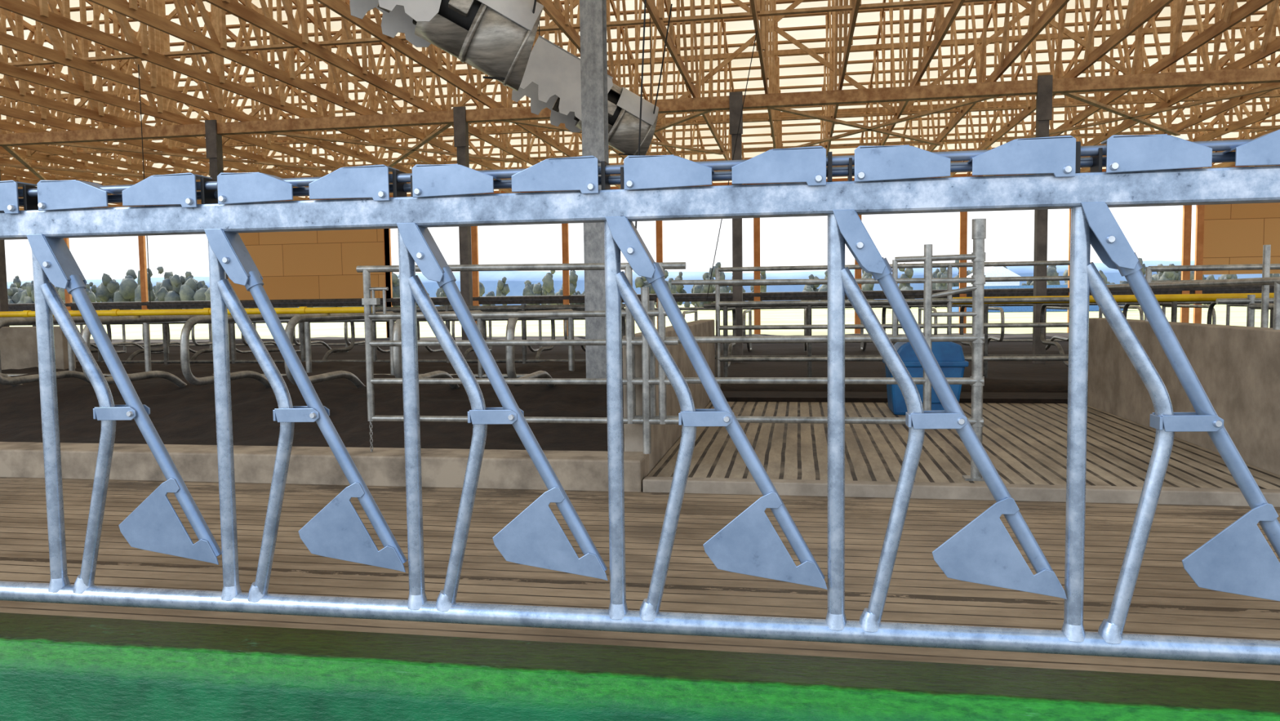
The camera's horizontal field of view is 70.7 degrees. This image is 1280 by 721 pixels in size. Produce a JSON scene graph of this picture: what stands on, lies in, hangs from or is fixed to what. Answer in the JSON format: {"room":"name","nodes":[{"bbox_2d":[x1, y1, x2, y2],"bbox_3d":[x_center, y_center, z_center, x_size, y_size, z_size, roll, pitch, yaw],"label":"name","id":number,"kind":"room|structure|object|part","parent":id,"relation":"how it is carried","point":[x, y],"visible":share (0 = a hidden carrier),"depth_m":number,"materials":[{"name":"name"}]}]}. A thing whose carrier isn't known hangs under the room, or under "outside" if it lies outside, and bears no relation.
{"room":"farm building","nodes":[
{"label":"farm building","id":0,"kind":"room"},
{"bbox_2d":[0,326,75,369],"bbox_3d":[-8.362,0.109,11.649,2.300,1.080,0.200,0,4,10],"label":"wall","id":1,"kind":"structure","parent":0,"point":[18,344],"depth_m":11.43,"materials":[{"name":"concrete"}]},
{"bbox_2d":[0,360,624,451],"bbox_3d":[-13.824,0.490,11.631,28.745,0.772,5.270,0,4,10],"label":"bedding","id":2,"kind":"object","parent":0,"point":[185,415],"visible":0.44,"depth_m":8.34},
{"bbox_2d":[0,309,585,388],"bbox_3d":[-7.298,0.156,9.611,13.600,1.226,2.109,0,4,10],"label":"divider","id":3,"kind":"object","parent":2,"relation":"on","point":[189,321],"visible":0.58,"depth_m":8.74,"materials":[{"name":"grey metal"}]},
{"bbox_2d":[0,306,372,317],"bbox_3d":[-8.447,-0.461,9.438,12.100,0.072,0.072,0,4,10],"label":"pipe","id":4,"kind":"object","parent":3,"relation":"attached to","point":[301,310],"visible":0.77,"depth_m":8.70,"materials":[{"name":"metal"}]},
{"bbox_2d":[579,0,608,377],"bbox_3d":[-0.434,-2.419,8.662,0.216,6.300,0.200,0,4,10],"label":"column","id":5,"kind":"structure","parent":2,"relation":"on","point":[593,13],"depth_m":8.60,"materials":[{"name":"metal"}]},
{"bbox_2d":[75,332,1068,392],"bbox_3d":[-3.625,-0.203,22.733,75.000,0.416,20.140,0,4,10],"label":"wall","id":6,"kind":"structure","parent":0,"point":[1051,376],"depth_m":17.36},
{"bbox_2d":[32,303,625,364],"bbox_3d":[-9.582,-0.164,14.536,19.300,1.280,1.552,0,4,10],"label":"divider","id":7,"kind":"object","parent":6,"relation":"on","point":[166,329],"visible":0.34,"depth_m":13.08,"materials":[{"name":"grey metal"}]},
{"bbox_2d":[80,301,1247,353],"bbox_3d":[0.446,-0.501,18.311,43.150,1.180,2.252,0,4,10],"label":"divider","id":8,"kind":"object","parent":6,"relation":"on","point":[1180,304],"visible":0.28,"depth_m":18.30,"materials":[{"name":"grey metal"}]},
{"bbox_2d":[703,301,1273,377],"bbox_3d":[9.845,-0.263,11.987,17.850,1.280,1.852,0,4,10],"label":"divider","id":9,"kind":"object","parent":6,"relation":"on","point":[727,349],"visible":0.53,"depth_m":12.49,"materials":[{"name":"grey metal"}]},
{"bbox_2d":[63,204,1204,337],"bbox_3d":[-0.994,-3.131,32.522,72.670,4.600,0.120,0,4,10],"label":"posts","id":10,"kind":"object","parent":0,"point":[1187,210],"visible":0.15,"depth_m":31.55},
{"bbox_2d":[8,284,1274,311],"bbox_3d":[0.589,-2.235,32.306,80.000,0.297,0.174,0,4,10],"label":"pipe","id":11,"kind":"object","parent":10,"relation":"attached to","point":[908,294],"visible":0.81,"depth_m":32.16,"materials":[{"name":"metal"}]},
{"bbox_2d":[227,202,1279,300],"bbox_3d":[6.389,-3.724,31.238,46.200,3.150,0.100,0,4,10],"label":"panels","id":12,"kind":"object","parent":10,"relation":"attached to","point":[322,264],"visible":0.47,"depth_m":34.24,"materials":[{"name":"brown wood"}]},
{"bbox_2d":[0,476,1279,680],"bbox_3d":[-2.192,1.164,4.850,54.000,0.300,3.370,0,4,10],"label":"floor","id":13,"kind":"structure","parent":0,"point":[1166,600],"depth_m":4.39,"materials":[{"name":"wood planks"}]},
{"bbox_2d":[0,441,649,491],"bbox_3d":[-14.211,0.958,8.854,28.940,0.515,0.375,0,4,10],"label":"curb","id":14,"kind":"object","parent":13,"relation":"on","point":[575,470],"visible":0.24,"depth_m":6.58,"materials":[{"name":"concrete"}]},
{"bbox_2d":[355,262,685,453],"bbox_3d":[-0.869,-0.003,6.451,2.419,1.389,0.060,0,4,10],"label":"gate","id":15,"kind":"object","parent":14,"relation":"on","point":[367,300],"visible":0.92,"depth_m":6.39,"materials":[{"name":"silver metal"}]},
{"bbox_3d":[-1.987,0.568,6.676,0.020,0.252,0.021,-3,5,-34],"label":"chain","id":16,"kind":"part","parent":15,"relation":"part of","materials":[{"name":"silver metal"}]},
{"bbox_2d":[0,612,1279,720],"bbox_3d":[-2.509,1.155,3.047,42.000,0.563,0.270,0,4,10],"label":"curb","id":17,"kind":"object","parent":13,"relation":"on","point":[53,668],"visible":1,"depth_m":2.58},
{"bbox_2d":[0,128,1279,665],"bbox_3d":[-0.220,0.126,2.607,7.840,1.487,0.108,0,4,10],"label":"fence","id":18,"kind":"object","parent":17,"relation":"on","point":[1144,170],"visible":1,"depth_m":2.53,"materials":[{"name":"metal"}]},
{"bbox_3d":[-0.227,-0.436,2.574,7.740,0.086,0.070,0,4,10],"label":"rail","id":19,"kind":"part","parent":18,"relation":"part of","materials":[{"name":"silver metal"}]},
{"bbox_3d":[-0.211,0.757,2.653,7.740,0.061,0.061,0,4,10],"label":"rail","id":20,"kind":"part","parent":18,"relation":"part of","materials":[{"name":"metal"}]},
{"bbox_2d":[642,475,1279,506],"bbox_3d":[12.366,0.973,4.064,25.050,0.385,0.120,0,4,10],"label":"curb","id":21,"kind":"object","parent":13,"relation":"on","point":[923,490],"visible":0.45,"depth_m":5.81,"materials":[{"name":"concrete"}]},
{"bbox_2d":[0,0,1279,208],"bbox_3d":[-4.907,-6.982,17.479,68.320,3.950,32.400,0,4,10],"label":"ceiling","id":22,"kind":"structure","parent":0,"point":[865,17],"depth_m":23.71,"materials":[{"name":"brown wood"}]},
{"bbox_2d":[0,0,1279,211],"bbox_3d":[-4.900,-6.729,17.515,68.440,4.356,31.271,0,4,10],"label":"roof trusses","id":23,"kind":"object","parent":22,"relation":"attached to","point":[152,45],"visible":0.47,"depth_m":18.04,"materials":[{"name":"brown wood"}]},
{"bbox_2d":[349,0,543,91],"bbox_3d":[-1.599,-3.098,7.156,1.868,1.818,0.760,-2,4,-14],"label":"fan","id":24,"kind":"object","parent":23,"relation":"hanging from","point":[495,37],"visible":1,"depth_m":7.05,"materials":[{"name":"grey metal"}]},
{"bbox_3d":[-2.046,-3.087,7.431,1.132,0.974,0.012,-2,4,-14],"label":"serrated plate","id":25,"kind":"part","parent":24,"relation":"part of","materials":[{"name":"grey metal"}]},
{"bbox_3d":[-1.876,-3.045,6.753,1.132,0.974,0.012,-2,4,-14],"label":"serrated plate","id":26,"kind":"part","parent":24,"relation":"part of","materials":[{"name":"grey metal"}]},
{"bbox_2d":[137,0,757,304],"bbox_3d":[-3.467,-2.337,9.199,9.012,3.552,6.812,0,4,10],"label":"suspension wires","id":27,"kind":"object","parent":23,"relation":"hanging from","point":[645,1],"visible":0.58,"depth_m":11.69,"materials":[{"name":"black metal"}]},
{"bbox_2d":[511,4,672,155],"bbox_3d":[-0.595,-3.367,11.032,1.868,1.818,0.760,-2,4,-14],"label":"fan","id":28,"kind":"object","parent":23,"relation":"hanging from","point":[552,78],"visible":0.75,"depth_m":10.86,"materials":[{"name":"grey metal"}]},
{"bbox_3d":[-1.042,-3.356,11.306,1.132,0.974,0.012,-2,4,-14],"label":"serrated plate","id":29,"kind":"part","parent":28,"relation":"part of","materials":[{"name":"grey metal"}]},
{"bbox_3d":[-0.872,-3.314,10.629,1.132,0.974,0.012,-2,4,-14],"label":"serrated plate","id":30,"kind":"part","parent":28,"relation":"part of","materials":[{"name":"grey metal"}]},
{"bbox_3d":[-0.838,-3.594,10.980,0.882,0.463,0.710,-2,4,-14],"label":"panel","id":31,"kind":"part","parent":28,"relation":"part of","materials":[{"name":"grey metal"}]},
{"bbox_2d":[115,164,1279,206],"bbox_3d":[0.551,-5.757,32.133,80.000,0.950,0.120,0,4,10],"label":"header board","id":32,"kind":"object","parent":23,"relation":"attached to","point":[1103,170],"visible":0.02,"depth_m":30.97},
{"bbox_2d":[0,66,1279,364],"bbox_3d":[-5.102,-2.324,19.607,72.440,4.800,5.970,0,4,10],"label":"frame","id":33,"kind":"object","parent":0,"point":[1045,86],"visible":0.8,"depth_m":16.09,"materials":[{"name":"brown wood"}]},
{"bbox_2d":[622,319,715,472],"bbox_3d":[0.424,0.322,9.095,0.190,1.350,5.220,0,4,10],"label":"wall","id":34,"kind":"structure","parent":0,"point":[663,437],"depth_m":7.50,"materials":[{"name":"concrete"}]},
{"bbox_2d":[647,401,1279,488],"bbox_3d":[2.540,0.838,8.274,4.240,0.370,4.775,0,4,10],"label":"floor","id":35,"kind":"structure","parent":0,"point":[1026,443],"depth_m":7.24,"materials":[{"name":"wood"}]},
{"bbox_2d":[632,218,986,480],"bbox_3d":[1.121,-0.065,6.230,2.465,1.740,0.120,0,4,10],"label":"gate","id":36,"kind":"object","parent":35,"relation":"on","point":[978,256],"visible":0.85,"depth_m":6.07,"materials":[{"name":"silver metal"}]},
{"bbox_3d":[2.256,-0.067,6.031,0.160,1.740,0.120,0,4,10],"label":"hinge post","id":37,"kind":"part","parent":36,"relation":"part of","materials":[{"name":"silver metal"}]},
{"bbox_2d":[722,391,1067,403],"bbox_3d":[3.120,0.627,10.974,4.450,0.420,0.740,0,4,10],"label":"step","id":38,"kind":"structure","parent":35,"relation":"on","point":[731,396],"depth_m":10.83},
{"bbox_2d":[715,260,1070,387],"bbox_3d":[3.103,-0.382,11.030,4.355,1.588,0.055,0,4,10],"label":"railing","id":39,"kind":"object","parent":38,"relation":"on","point":[948,300],"visible":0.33,"depth_m":10.96,"materials":[{"name":"grey metal"}]},
{"bbox_2d":[882,332,968,414],"bbox_3d":[3.035,0.127,9.652,0.800,0.855,0.680,0,4,10],"label":"bin","id":40,"kind":"object","parent":35,"relation":"on","point":[949,356],"visible":0.38,"depth_m":9.34,"materials":[{"name":"blue plastic"}]},
{"bbox_2d":[1087,317,1279,475],"bbox_3d":[4.740,0.350,7.854,0.220,1.340,4.775,0,4,10],"label":"wall","id":41,"kind":"structure","parent":0,"point":[1237,367],"depth_m":7.08,"materials":[{"name":"concrete"}]},
{"bbox_2d":[1106,244,1279,329],"bbox_3d":[6.313,-0.252,7.678,3.218,1.520,4.300,0,4,10],"label":"railing","id":42,"kind":"object","parent":41,"relation":"attached to","point":[1265,281],"visible":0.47,"depth_m":8.02,"materials":[{"name":"grey metal"}]},
{"bbox_3d":[15.054,0.525,6.439,20.575,0.594,5.525,0,4,10],"label":"bedding","id":43,"kind":"object","parent":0,"visible":0},
{"bbox_2d":[1215,294,1274,326],"bbox_3d":[11.957,0.058,6.663,13.250,1.280,2.052,0,4,10],"label":"divider","id":44,"kind":"object","parent":43,"relation":"on","point":[1253,303],"visible":0.33,"depth_m":8.68,"materials":[{"name":"metal"}]},
{"bbox_2d":[951,293,1274,304],"bbox_3d":[11.342,-0.762,9.966,15.100,0.087,0.087,0,4,10],"label":"pipe","id":45,"kind":"object","parent":44,"relation":"attached to","point":[1168,297],"visible":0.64,"depth_m":10.81,"materials":[{"name":"metal"}]},
{"label":"outside","id":46,"kind":"structure","parent":0,"visible":0},
{"bbox_2d":[9,303,1270,339],"bbox_3d":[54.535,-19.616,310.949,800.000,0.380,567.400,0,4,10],"label":"grass field","id":47,"kind":"structure","parent":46,"point":[1237,313],"depth_m":55.50,"materials":[{"name":"plant"}]},
{"bbox_2d":[7,266,399,311],"bbox_3d":[-52.278,-7.264,96.026,54.334,6.108,14.976,0,4,10],"label":"trees","id":48,"kind":"object","parent":47,"relation":"on","point":[175,287],"visible":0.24,"depth_m":92.83,"materials":[{"name":"green plant"}]},
{"bbox_2d":[6,260,1262,310],"bbox_3d":[62.098,-30.537,354.169,700.000,15.525,61.622,0,4,10],"label":"hills","id":49,"kind":"structure","parent":47,"relation":"on","point":[515,280],"depth_m":338.47,"materials":[{"name":"green plant"}]},
{"bbox_2d":[13,257,1279,310],"bbox_3d":[-7.048,-10.754,130.469,379.903,7.304,27.445,0,4,10],"label":"tree line","id":50,"kind":"object","parent":47,"relation":"on","point":[547,288],"visible":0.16,"depth_m":124.12,"materials":[{"name":"green plant"}]},
{"bbox_2d":[951,266,1128,311],"bbox_3d":[36.219,-6.885,84.962,14.000,4.420,12.400,0,4,10],"label":"farmhouse","id":51,"kind":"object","parent":47,"relation":"on","point":[997,271],"visible":0.18,"depth_m":80.05,"materials":[{"name":"white"}]}
]}

